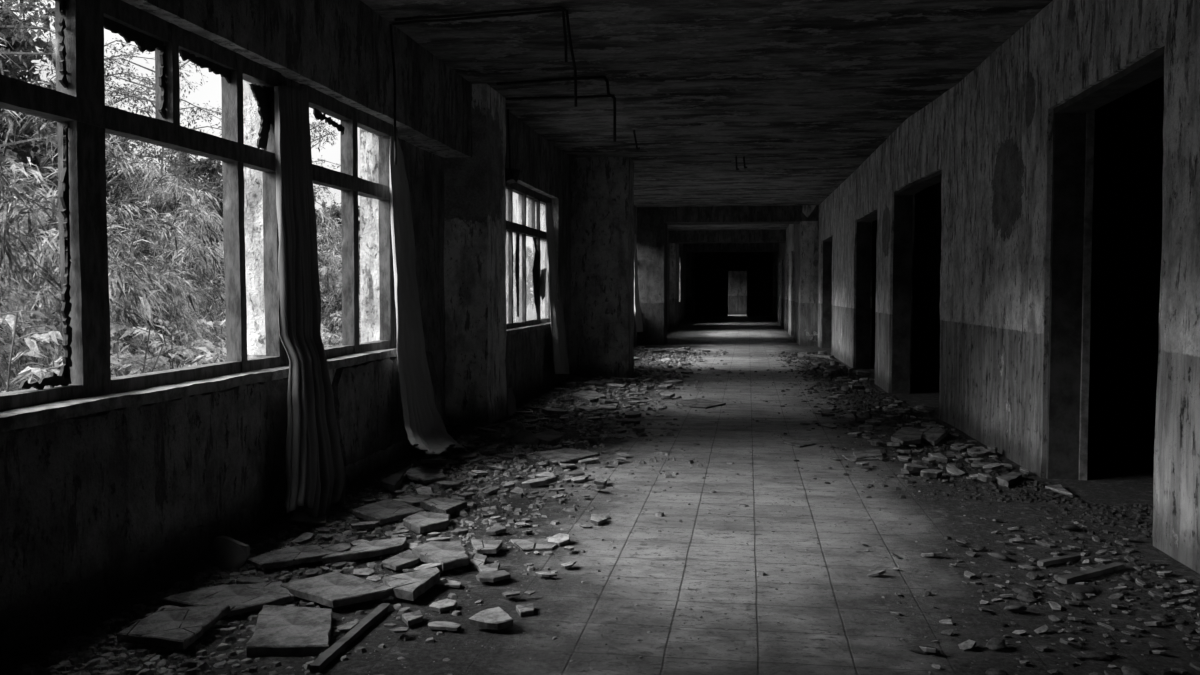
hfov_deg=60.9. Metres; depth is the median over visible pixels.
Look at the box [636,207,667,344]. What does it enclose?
pillar
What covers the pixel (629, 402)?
flake
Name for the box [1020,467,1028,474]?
chunk
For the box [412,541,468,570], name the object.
plaster slab
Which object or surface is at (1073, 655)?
pebble
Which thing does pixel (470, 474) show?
chunk
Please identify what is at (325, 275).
bamboo
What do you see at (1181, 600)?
pebble
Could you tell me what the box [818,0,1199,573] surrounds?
wall
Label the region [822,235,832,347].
door frame
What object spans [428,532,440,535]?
flake
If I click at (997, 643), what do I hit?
pebble
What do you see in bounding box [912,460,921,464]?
chunk
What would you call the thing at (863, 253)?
door frame
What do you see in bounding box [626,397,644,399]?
flake
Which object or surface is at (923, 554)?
pebble
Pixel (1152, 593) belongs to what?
pebble
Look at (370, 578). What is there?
flake
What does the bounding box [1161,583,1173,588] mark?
pebble
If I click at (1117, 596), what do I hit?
pebble
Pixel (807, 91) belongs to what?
ceiling
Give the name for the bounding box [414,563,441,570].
flake
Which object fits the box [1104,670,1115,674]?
pebble
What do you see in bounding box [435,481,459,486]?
flake
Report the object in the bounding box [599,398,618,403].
flake
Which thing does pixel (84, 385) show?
window
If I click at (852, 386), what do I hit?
chunk
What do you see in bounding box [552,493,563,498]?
flake
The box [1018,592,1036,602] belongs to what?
pebble
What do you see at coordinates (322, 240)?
bamboo
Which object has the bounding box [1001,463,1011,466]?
chunk
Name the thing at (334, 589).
plaster slab
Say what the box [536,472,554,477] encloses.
flake
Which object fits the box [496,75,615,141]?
cable
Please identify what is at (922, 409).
chunk
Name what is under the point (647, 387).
chunk
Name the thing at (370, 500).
flake
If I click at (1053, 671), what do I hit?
pebble
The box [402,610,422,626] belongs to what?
block
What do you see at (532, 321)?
window
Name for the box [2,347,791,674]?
rubble
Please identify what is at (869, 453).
plaster slab
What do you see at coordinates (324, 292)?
tree
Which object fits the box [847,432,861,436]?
flake
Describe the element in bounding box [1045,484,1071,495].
plaster slab
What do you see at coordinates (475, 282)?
pillar
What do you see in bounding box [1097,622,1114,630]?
pebble
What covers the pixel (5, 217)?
bamboo
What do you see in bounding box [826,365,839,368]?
chunk
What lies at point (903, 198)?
door frame
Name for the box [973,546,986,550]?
pebble
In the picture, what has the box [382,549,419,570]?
plaster slab
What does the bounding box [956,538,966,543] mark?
pebble
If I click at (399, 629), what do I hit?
flake
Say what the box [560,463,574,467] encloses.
flake
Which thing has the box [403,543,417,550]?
flake
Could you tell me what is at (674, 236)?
beam
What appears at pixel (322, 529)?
flake
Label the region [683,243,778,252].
beam
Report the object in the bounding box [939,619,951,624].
pebble
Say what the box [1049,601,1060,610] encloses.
pebble
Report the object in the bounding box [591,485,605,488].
flake
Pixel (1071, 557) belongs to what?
stick
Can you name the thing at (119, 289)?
bamboo
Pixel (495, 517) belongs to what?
flake
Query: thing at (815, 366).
flake
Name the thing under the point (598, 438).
flake
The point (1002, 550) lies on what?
pebble
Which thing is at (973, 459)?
chunk
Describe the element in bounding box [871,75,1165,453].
doorways
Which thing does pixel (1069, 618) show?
pebble
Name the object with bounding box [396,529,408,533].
flake
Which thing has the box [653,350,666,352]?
flake
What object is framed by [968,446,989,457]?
flake
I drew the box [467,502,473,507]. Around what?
chunk
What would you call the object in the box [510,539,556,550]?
plaster slab
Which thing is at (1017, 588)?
pebble
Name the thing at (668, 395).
flake
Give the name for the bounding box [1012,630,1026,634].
pebble
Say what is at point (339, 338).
shrub
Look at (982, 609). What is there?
pebble
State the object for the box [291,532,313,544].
flake
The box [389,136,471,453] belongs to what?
curtain
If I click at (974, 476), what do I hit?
chunk
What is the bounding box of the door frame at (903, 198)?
[891,170,941,393]
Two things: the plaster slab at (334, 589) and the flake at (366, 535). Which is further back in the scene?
the flake at (366, 535)
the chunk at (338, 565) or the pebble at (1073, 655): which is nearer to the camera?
the pebble at (1073, 655)
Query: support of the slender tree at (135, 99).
on the ground
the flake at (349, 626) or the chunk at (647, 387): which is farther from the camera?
the chunk at (647, 387)
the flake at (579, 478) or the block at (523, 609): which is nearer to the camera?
the block at (523, 609)
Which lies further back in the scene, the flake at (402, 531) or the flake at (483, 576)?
the flake at (402, 531)
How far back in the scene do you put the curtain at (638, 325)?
21.41 m
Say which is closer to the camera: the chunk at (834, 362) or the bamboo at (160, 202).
the bamboo at (160, 202)
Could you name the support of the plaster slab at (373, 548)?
on the rubble at (68, 658)
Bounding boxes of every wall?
[0,0,694,654]
[695,252,772,315]
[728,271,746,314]
[773,205,818,345]
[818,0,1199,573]
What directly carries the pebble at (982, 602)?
on the floor at (1113, 479)
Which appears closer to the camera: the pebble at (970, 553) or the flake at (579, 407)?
the pebble at (970, 553)
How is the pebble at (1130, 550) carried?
on the floor at (1113, 479)
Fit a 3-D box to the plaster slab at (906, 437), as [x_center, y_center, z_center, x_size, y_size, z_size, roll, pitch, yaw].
[2.416,0.785,8.030,0.227,0.035,0.686,1,3,20]
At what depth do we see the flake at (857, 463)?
6.82 m
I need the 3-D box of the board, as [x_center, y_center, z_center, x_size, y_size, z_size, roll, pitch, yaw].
[3.831,0.330,18.105,0.124,0.056,0.713,-2,3,-39]
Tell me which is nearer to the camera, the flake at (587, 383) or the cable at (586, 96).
the cable at (586, 96)
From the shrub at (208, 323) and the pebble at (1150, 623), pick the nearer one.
the pebble at (1150, 623)
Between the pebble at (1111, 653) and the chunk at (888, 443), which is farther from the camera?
the chunk at (888, 443)
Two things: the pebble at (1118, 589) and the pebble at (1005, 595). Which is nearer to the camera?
the pebble at (1005, 595)
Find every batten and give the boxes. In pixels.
[309,603,389,672]
[1058,562,1123,583]
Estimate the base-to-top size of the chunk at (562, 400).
0.044 m
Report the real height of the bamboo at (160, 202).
3.270 m
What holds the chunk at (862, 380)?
on the floor at (1113, 479)
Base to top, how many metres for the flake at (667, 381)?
0.051 m
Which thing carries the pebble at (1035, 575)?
on the floor at (1113, 479)
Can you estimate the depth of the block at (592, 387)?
12.03 m
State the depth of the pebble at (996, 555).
4.50 m
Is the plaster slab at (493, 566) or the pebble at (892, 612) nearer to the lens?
the pebble at (892, 612)
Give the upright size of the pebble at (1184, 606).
0.015 m
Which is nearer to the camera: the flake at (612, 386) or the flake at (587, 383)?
the flake at (612, 386)
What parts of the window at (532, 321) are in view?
pane, sill, pane, pane, pane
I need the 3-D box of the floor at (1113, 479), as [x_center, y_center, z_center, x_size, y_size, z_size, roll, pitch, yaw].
[4.926,0.245,23.220,8.900,0.250,53.700,0,3,8]
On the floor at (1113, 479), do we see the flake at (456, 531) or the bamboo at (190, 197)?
the flake at (456, 531)
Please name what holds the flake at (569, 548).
on the floor at (1113, 479)
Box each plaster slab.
[116,605,229,649]
[161,581,294,616]
[246,605,331,656]
[247,543,350,568]
[280,571,392,607]
[322,537,406,563]
[352,498,423,524]
[380,463,411,491]
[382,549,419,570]
[383,567,439,600]
[397,494,432,500]
[403,511,449,533]
[406,467,445,483]
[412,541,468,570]
[420,497,466,513]
[468,551,486,568]
[471,539,502,552]
[478,562,499,571]
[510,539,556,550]
[533,448,599,464]
[534,429,565,445]
[572,388,605,403]
[598,403,617,409]
[676,398,725,407]
[780,434,815,446]
[842,454,883,460]
[853,449,881,458]
[891,429,922,444]
[921,425,945,445]
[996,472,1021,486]
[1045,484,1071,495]
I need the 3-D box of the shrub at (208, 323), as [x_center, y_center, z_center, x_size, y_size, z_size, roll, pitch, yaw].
[-4.057,0.312,10.727,1.298,1.289,1.170,1,3,26]
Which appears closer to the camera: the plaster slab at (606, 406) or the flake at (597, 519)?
the flake at (597, 519)
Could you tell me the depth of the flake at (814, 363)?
16.02 m
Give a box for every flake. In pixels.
[156,605,177,611]
[220,579,231,583]
[236,576,268,583]
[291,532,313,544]
[302,571,317,575]
[314,527,329,532]
[322,534,332,538]
[326,521,339,527]
[337,621,358,631]
[350,539,369,546]
[351,521,378,528]
[353,568,373,576]
[364,499,375,502]
[364,534,375,537]
[366,576,380,581]
[383,623,396,626]
[389,627,408,632]
[392,499,419,506]
[394,490,403,493]
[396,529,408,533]
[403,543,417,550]
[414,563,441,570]
[416,486,432,496]
[426,537,450,542]
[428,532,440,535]
[428,621,460,630]
[429,599,456,611]
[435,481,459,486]
[435,580,460,587]
[450,529,467,534]
[451,497,464,500]
[456,453,476,459]
[459,492,474,497]
[469,458,481,462]
[469,607,512,629]
[471,470,488,473]
[476,570,510,581]
[482,486,499,495]
[486,525,506,534]
[487,465,505,469]
[488,441,507,445]
[489,516,499,519]
[498,453,514,458]
[502,591,519,596]
[510,487,523,494]
[516,411,532,414]
[521,476,556,487]
[524,419,537,423]
[524,591,535,594]
[535,572,556,576]
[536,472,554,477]
[541,408,565,414]
[548,533,569,545]
[551,446,561,449]
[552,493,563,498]
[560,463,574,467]
[561,561,575,567]
[564,546,573,550]
[565,471,584,475]
[571,476,588,482]
[578,406,595,410]
[578,458,598,464]
[579,524,591,527]
[582,381,604,385]
[584,437,600,439]
[587,416,599,420]
[590,514,606,524]
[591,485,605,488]
[594,475,607,484]
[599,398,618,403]
[601,380,614,383]
[607,384,625,388]
[614,457,625,460]
[616,453,630,457]
[617,419,640,423]
[625,378,637,381]
[625,411,641,417]
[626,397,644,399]
[627,401,639,403]
[632,426,644,431]
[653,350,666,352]
[658,384,672,388]
[660,392,674,398]
[662,380,682,383]
[663,369,674,372]
[674,349,687,352]
[680,370,692,373]
[810,365,819,368]
[811,361,821,364]
[813,412,834,415]
[821,406,835,411]
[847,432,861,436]
[849,417,865,421]
[856,462,868,465]
[865,419,880,424]
[897,450,911,452]
[897,456,910,461]
[904,463,927,471]
[926,424,943,428]
[938,464,947,469]
[946,466,964,476]
[951,443,963,446]
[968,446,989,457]
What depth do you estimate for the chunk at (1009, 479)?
6.31 m
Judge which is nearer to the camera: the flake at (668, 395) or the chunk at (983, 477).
the chunk at (983, 477)
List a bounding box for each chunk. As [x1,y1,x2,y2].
[331,561,346,569]
[353,531,366,535]
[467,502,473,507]
[468,472,477,477]
[504,482,514,487]
[515,522,525,525]
[548,488,564,490]
[560,399,573,402]
[562,478,571,481]
[563,441,574,446]
[643,385,653,388]
[823,370,833,373]
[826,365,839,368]
[830,361,838,364]
[841,386,850,390]
[843,415,854,419]
[849,385,858,389]
[856,370,869,375]
[858,415,872,418]
[859,378,867,382]
[871,439,882,445]
[887,442,900,445]
[898,409,910,412]
[901,427,918,430]
[901,468,914,473]
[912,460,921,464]
[916,406,923,411]
[920,469,942,477]
[921,407,934,411]
[922,457,935,462]
[928,453,947,462]
[946,451,954,456]
[950,446,965,450]
[966,458,983,462]
[967,448,979,453]
[969,474,977,478]
[971,462,991,466]
[977,473,991,482]
[983,463,1003,470]
[987,446,997,452]
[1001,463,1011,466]
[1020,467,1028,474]
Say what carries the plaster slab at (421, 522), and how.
on the floor at (1113, 479)
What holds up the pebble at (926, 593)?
on the floor at (1113, 479)
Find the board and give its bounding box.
[798,354,833,357]
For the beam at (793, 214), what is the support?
attached to the ceiling
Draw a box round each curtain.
[274,85,346,517]
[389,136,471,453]
[545,203,569,373]
[634,234,642,331]
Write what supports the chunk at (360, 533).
on the rubble at (68, 658)
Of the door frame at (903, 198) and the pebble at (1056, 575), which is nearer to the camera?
the pebble at (1056, 575)
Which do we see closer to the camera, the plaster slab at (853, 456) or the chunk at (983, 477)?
the chunk at (983, 477)
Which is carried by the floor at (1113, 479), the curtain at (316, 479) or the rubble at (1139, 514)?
the rubble at (1139, 514)
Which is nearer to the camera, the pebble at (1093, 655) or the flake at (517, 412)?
the pebble at (1093, 655)
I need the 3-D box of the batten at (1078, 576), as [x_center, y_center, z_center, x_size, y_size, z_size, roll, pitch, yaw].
[2.063,0.988,4.279,0.422,0.026,0.042,-2,3,-33]
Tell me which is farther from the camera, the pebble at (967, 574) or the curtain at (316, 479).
the curtain at (316, 479)
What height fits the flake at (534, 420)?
0.043 m
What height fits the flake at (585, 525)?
0.015 m
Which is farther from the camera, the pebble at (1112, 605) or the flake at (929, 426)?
the flake at (929, 426)
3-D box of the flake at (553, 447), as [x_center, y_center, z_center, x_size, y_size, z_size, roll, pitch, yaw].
[-0.327,0.818,7.555,0.088,0.024,0.048,-3,4,-45]
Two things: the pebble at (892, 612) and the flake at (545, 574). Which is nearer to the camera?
the pebble at (892, 612)
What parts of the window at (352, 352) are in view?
sill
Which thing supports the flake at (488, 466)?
on the floor at (1113, 479)
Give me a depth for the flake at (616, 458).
7.06 m
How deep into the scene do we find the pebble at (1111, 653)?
3.33 m
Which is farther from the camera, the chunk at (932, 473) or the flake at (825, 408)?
the flake at (825, 408)
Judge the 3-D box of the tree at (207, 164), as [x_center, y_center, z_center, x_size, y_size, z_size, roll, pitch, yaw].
[-8.866,-2.079,23.095,3.474,4.909,3.315,2,3,30]
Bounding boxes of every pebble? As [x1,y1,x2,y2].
[867,570,885,576]
[890,611,901,614]
[908,645,936,654]
[921,553,941,556]
[924,591,931,595]
[932,664,940,669]
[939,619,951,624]
[941,629,953,635]
[955,542,966,547]
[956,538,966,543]
[958,639,975,650]
[964,571,975,578]
[966,551,976,556]
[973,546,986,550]
[979,607,992,612]
[980,600,988,604]
[981,667,1012,674]
[983,636,1010,650]
[989,553,1011,561]
[991,598,1001,601]
[996,622,1008,626]
[1000,549,1012,554]
[1000,594,1012,597]
[1000,604,1030,610]
[1009,538,1022,541]
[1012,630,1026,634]
[1013,585,1034,595]
[1018,565,1035,569]
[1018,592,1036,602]
[1025,582,1039,587]
[1026,571,1039,579]
[1034,625,1048,633]
[1036,540,1054,547]
[1036,645,1046,650]
[1046,582,1060,587]
[1048,615,1060,621]
[1048,669,1056,673]
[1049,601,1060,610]
[1054,574,1061,580]
[1059,584,1100,595]
[1060,638,1081,648]
[1062,524,1079,529]
[1065,600,1082,604]
[1068,617,1081,620]
[1070,592,1085,599]
[1071,653,1080,658]
[1081,651,1109,660]
[1092,535,1099,541]
[1094,558,1109,562]
[1095,550,1107,554]
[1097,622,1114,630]
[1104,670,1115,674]
[1107,665,1116,668]
[1108,593,1123,599]
[1108,652,1117,655]
[1111,588,1123,591]
[1111,604,1124,608]
[1115,540,1126,546]
[1117,666,1147,674]
[1121,631,1134,634]
[1122,575,1134,581]
[1124,548,1134,552]
[1124,555,1134,561]
[1127,625,1143,631]
[1134,566,1143,571]
[1135,578,1145,586]
[1144,621,1161,625]
[1148,591,1169,599]
[1149,642,1162,647]
[1152,614,1170,621]
[1152,650,1165,653]
[1157,571,1172,575]
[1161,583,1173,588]
[1171,668,1186,673]
[1176,620,1187,624]
[1176,626,1194,632]
[1177,579,1186,582]
[1178,599,1188,602]
[1180,584,1188,588]
[1181,589,1193,594]
[1182,605,1196,610]
[1190,661,1199,670]
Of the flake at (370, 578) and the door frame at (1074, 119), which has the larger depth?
the door frame at (1074, 119)
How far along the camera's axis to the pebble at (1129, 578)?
4.20 m
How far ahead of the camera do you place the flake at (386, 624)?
3.58 m
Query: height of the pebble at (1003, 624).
0.012 m
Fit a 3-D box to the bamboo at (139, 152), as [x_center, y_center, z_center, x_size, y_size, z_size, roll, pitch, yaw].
[-7.257,-1.084,16.030,3.073,3.987,2.371,-1,3,-28]
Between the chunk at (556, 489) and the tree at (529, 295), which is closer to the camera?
the chunk at (556, 489)
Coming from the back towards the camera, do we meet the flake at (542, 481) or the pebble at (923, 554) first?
the flake at (542, 481)
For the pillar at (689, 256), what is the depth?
39.90 m
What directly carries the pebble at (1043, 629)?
on the floor at (1113, 479)
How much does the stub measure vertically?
0.240 m
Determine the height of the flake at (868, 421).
0.040 m
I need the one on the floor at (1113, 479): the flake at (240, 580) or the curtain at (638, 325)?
the flake at (240, 580)
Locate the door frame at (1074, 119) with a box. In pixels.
[1046,44,1166,479]
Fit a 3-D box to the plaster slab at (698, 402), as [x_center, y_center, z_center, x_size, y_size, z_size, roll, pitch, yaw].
[1.037,0.691,10.708,0.483,0.016,0.774,-1,3,-24]
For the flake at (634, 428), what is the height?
0.053 m
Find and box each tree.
[0,0,140,384]
[0,0,150,362]
[5,22,222,208]
[5,80,145,242]
[103,49,222,262]
[111,184,188,322]
[163,150,224,339]
[218,113,341,241]
[313,188,341,326]
[321,202,360,330]
[513,246,532,308]
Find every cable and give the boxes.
[390,24,396,164]
[393,6,577,106]
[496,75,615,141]
[506,95,610,99]
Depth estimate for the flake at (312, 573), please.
4.28 m
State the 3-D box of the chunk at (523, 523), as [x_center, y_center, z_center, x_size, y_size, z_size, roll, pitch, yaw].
[-0.401,0.943,5.154,0.060,0.010,0.033,0,3,0]
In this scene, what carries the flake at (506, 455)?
on the floor at (1113, 479)
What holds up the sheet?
on the floor at (1113, 479)
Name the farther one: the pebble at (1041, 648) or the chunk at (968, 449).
the chunk at (968, 449)
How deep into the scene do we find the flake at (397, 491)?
5.94 m
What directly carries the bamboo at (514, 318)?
on the ground
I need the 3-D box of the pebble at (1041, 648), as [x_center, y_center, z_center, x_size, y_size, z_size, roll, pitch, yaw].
[1.480,1.036,3.403,0.044,0.012,0.031,-2,3,-35]
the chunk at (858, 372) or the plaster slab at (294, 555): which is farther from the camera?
the chunk at (858, 372)
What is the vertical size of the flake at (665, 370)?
0.046 m
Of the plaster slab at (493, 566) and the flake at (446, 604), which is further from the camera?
the plaster slab at (493, 566)
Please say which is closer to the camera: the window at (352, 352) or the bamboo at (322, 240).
the window at (352, 352)
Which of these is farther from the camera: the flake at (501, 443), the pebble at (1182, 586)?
the flake at (501, 443)
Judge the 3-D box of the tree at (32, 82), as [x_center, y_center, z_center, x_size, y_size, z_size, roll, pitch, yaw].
[-8.696,-1.566,16.317,3.435,5.068,3.372,0,3,-1]
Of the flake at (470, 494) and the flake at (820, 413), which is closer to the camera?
the flake at (470, 494)
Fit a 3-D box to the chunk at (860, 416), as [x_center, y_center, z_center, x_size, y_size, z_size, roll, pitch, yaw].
[2.465,0.740,9.471,0.124,0.038,0.076,0,3,-2]
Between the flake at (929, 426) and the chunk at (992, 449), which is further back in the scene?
the flake at (929, 426)
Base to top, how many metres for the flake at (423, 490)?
0.042 m
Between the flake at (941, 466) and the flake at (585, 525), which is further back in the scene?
the flake at (941, 466)
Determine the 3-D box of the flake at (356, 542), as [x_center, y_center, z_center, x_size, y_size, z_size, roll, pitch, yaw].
[-1.120,0.967,4.782,0.091,0.021,0.087,1,3,22]
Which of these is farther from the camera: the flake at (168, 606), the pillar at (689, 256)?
the pillar at (689, 256)
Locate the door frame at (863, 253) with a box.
[855,209,876,368]
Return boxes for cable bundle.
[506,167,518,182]
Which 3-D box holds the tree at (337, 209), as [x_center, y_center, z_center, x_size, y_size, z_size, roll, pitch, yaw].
[-8.875,-2.587,36.312,3.236,4.856,3.178,-2,3,-36]
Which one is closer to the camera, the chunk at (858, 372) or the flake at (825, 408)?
the flake at (825, 408)
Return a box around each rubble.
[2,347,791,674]
[751,351,1199,674]
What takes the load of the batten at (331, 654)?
on the floor at (1113, 479)
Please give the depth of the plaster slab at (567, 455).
7.26 m
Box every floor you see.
[0,315,1199,674]
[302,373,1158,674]
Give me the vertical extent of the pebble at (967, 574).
0.019 m
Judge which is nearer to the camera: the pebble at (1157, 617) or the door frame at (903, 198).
the pebble at (1157, 617)
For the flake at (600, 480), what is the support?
on the floor at (1113, 479)
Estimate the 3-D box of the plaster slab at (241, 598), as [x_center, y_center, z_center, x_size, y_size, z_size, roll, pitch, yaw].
[-1.392,0.988,3.876,0.347,0.025,0.428,3,4,45]
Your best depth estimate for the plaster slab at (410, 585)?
4.00 m
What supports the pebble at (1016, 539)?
on the floor at (1113, 479)
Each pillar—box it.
[444,83,506,425]
[569,157,634,377]
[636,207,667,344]
[669,243,678,328]
[686,252,692,320]
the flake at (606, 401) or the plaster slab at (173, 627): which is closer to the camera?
the plaster slab at (173, 627)
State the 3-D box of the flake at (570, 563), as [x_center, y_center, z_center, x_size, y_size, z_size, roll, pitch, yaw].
[-0.130,0.979,4.399,0.068,0.020,0.068,-1,3,-21]
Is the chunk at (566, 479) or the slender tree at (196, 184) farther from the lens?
the slender tree at (196, 184)
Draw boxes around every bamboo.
[0,38,125,390]
[0,77,225,390]
[0,166,223,374]
[1,173,225,375]
[10,198,192,375]
[106,144,224,370]
[107,161,226,366]
[198,233,327,339]
[315,208,360,347]
[317,223,360,342]
[513,262,527,321]
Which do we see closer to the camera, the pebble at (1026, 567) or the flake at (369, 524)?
the pebble at (1026, 567)
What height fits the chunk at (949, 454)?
0.031 m
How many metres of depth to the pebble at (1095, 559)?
4.48 m
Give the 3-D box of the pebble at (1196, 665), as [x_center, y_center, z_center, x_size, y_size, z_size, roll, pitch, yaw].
[1.900,1.038,3.212,0.061,0.024,0.048,-1,3,-18]
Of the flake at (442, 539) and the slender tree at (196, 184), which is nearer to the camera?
the flake at (442, 539)
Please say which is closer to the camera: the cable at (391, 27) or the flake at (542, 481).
the flake at (542, 481)
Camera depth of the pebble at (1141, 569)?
4.36 m
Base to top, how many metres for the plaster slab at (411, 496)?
0.020 m
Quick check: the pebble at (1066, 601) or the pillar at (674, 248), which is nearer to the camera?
the pebble at (1066, 601)
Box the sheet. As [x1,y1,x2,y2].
[210,535,249,570]
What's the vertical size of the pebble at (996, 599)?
0.010 m
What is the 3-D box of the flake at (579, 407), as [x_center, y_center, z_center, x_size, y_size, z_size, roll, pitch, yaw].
[-0.139,0.705,10.159,0.162,0.042,0.161,2,3,39]
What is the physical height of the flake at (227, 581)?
0.013 m
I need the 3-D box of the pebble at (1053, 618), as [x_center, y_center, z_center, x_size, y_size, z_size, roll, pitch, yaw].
[1.647,1.021,3.705,0.036,0.012,0.056,0,3,-8]
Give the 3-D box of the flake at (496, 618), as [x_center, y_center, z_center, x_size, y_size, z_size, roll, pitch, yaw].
[-0.390,0.996,3.602,0.131,0.041,0.134,-2,3,-31]
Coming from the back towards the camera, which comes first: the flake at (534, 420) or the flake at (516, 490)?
the flake at (534, 420)
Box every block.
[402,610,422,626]
[516,603,533,616]
[581,384,596,390]
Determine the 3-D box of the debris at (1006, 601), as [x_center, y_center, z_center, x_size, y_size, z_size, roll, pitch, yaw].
[1.184,0.797,8.565,2.707,0.011,12.008,0,3,8]
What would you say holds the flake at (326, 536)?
on the floor at (1113, 479)
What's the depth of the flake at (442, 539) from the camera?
4.75 m
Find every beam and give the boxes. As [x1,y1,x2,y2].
[637,205,818,224]
[668,230,785,243]
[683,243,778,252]
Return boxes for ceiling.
[361,0,1053,230]
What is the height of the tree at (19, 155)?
5.979 m
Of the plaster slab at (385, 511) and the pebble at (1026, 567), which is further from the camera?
the plaster slab at (385, 511)
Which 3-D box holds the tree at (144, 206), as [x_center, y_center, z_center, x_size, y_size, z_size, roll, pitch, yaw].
[-9.211,-1.349,20.073,2.572,3.860,2.526,-2,3,-35]
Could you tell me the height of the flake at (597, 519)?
0.034 m
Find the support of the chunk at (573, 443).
on the floor at (1113, 479)
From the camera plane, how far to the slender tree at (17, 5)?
9.37 m
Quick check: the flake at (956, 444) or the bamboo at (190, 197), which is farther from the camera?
the bamboo at (190, 197)
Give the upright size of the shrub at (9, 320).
1.343 m
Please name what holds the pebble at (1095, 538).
on the floor at (1113, 479)
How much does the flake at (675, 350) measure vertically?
0.075 m
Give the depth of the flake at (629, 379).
13.19 m
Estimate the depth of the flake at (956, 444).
7.67 m
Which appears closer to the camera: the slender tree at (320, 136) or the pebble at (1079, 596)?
the pebble at (1079, 596)
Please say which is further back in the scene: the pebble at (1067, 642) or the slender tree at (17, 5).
the slender tree at (17, 5)
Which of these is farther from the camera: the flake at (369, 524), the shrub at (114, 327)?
the shrub at (114, 327)
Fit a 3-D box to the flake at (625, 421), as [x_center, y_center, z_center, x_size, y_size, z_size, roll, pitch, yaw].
[0.239,0.753,9.126,0.145,0.047,0.222,2,3,39]
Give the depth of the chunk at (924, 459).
6.95 m
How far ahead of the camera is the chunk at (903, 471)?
6.60 m
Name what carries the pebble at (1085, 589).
on the floor at (1113, 479)
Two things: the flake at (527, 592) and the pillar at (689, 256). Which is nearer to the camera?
the flake at (527, 592)
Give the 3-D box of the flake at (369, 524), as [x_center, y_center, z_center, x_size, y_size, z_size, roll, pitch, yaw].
[-1.174,0.937,5.101,0.143,0.022,0.069,-2,2,-29]
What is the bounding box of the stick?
[1037,554,1080,566]
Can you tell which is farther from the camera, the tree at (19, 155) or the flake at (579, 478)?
the tree at (19, 155)
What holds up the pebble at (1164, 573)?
on the floor at (1113, 479)
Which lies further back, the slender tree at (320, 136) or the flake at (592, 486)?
the slender tree at (320, 136)
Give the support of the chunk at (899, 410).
on the floor at (1113, 479)
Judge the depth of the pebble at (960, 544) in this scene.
4.76 m
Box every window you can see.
[0,0,289,431]
[301,83,396,369]
[505,182,551,335]
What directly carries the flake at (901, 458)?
on the floor at (1113, 479)
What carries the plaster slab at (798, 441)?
on the floor at (1113, 479)
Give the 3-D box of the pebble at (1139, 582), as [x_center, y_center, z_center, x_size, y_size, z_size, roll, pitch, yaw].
[2.196,0.997,4.143,0.036,0.021,0.078,1,3,20]
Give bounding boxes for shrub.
[0,310,61,390]
[0,321,122,391]
[59,317,212,375]
[110,326,226,373]
[137,310,226,366]
[322,310,360,347]
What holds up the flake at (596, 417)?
on the floor at (1113, 479)
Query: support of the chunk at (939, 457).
on the floor at (1113, 479)
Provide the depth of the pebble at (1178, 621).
3.66 m
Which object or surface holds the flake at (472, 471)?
on the floor at (1113, 479)
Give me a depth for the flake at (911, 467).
6.55 m
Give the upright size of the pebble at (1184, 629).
0.017 m
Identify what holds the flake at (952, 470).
on the floor at (1113, 479)
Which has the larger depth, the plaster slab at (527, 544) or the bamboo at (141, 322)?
the bamboo at (141, 322)
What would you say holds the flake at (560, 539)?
on the floor at (1113, 479)
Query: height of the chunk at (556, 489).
0.021 m
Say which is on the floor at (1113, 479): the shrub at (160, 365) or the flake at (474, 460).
the flake at (474, 460)
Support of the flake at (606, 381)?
on the floor at (1113, 479)
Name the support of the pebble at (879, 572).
on the floor at (1113, 479)
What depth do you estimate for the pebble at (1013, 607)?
3.77 m
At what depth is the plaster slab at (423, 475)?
6.39 m
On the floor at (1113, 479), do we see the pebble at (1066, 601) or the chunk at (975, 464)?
the pebble at (1066, 601)
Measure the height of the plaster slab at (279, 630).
0.035 m
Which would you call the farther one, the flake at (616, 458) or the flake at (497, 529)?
the flake at (616, 458)
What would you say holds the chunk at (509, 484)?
on the floor at (1113, 479)
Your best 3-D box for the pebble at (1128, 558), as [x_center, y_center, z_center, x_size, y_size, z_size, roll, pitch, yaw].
[2.345,0.983,4.518,0.042,0.023,0.044,2,3,40]
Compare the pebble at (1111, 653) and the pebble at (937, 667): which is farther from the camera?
the pebble at (1111, 653)
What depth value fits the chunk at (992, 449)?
7.34 m
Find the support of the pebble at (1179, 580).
on the floor at (1113, 479)
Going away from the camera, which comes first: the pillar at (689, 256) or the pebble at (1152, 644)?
the pebble at (1152, 644)
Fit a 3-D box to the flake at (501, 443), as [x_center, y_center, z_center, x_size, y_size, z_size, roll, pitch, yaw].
[-0.767,0.809,7.745,0.116,0.038,0.178,1,3,28]
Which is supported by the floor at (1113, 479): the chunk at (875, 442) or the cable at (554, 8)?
the chunk at (875, 442)
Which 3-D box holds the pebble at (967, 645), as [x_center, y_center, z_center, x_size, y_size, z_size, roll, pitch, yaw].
[1.230,1.032,3.415,0.059,0.027,0.058,-1,3,-23]
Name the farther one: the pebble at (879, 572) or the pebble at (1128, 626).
the pebble at (879, 572)
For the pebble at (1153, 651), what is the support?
on the floor at (1113, 479)
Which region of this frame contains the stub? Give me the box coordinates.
[633,130,639,149]
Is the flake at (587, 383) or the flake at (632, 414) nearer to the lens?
the flake at (632, 414)
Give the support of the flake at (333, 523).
on the floor at (1113, 479)
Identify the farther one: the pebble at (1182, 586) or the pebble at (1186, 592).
the pebble at (1182, 586)
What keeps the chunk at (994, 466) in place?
on the floor at (1113, 479)
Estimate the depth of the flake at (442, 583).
4.10 m
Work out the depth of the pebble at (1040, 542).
4.76 m
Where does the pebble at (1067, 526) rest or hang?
on the floor at (1113, 479)
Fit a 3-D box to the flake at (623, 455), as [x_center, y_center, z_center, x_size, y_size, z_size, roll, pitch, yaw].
[0.173,0.846,7.316,0.112,0.030,0.118,1,3,17]
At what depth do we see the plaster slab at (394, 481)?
6.12 m

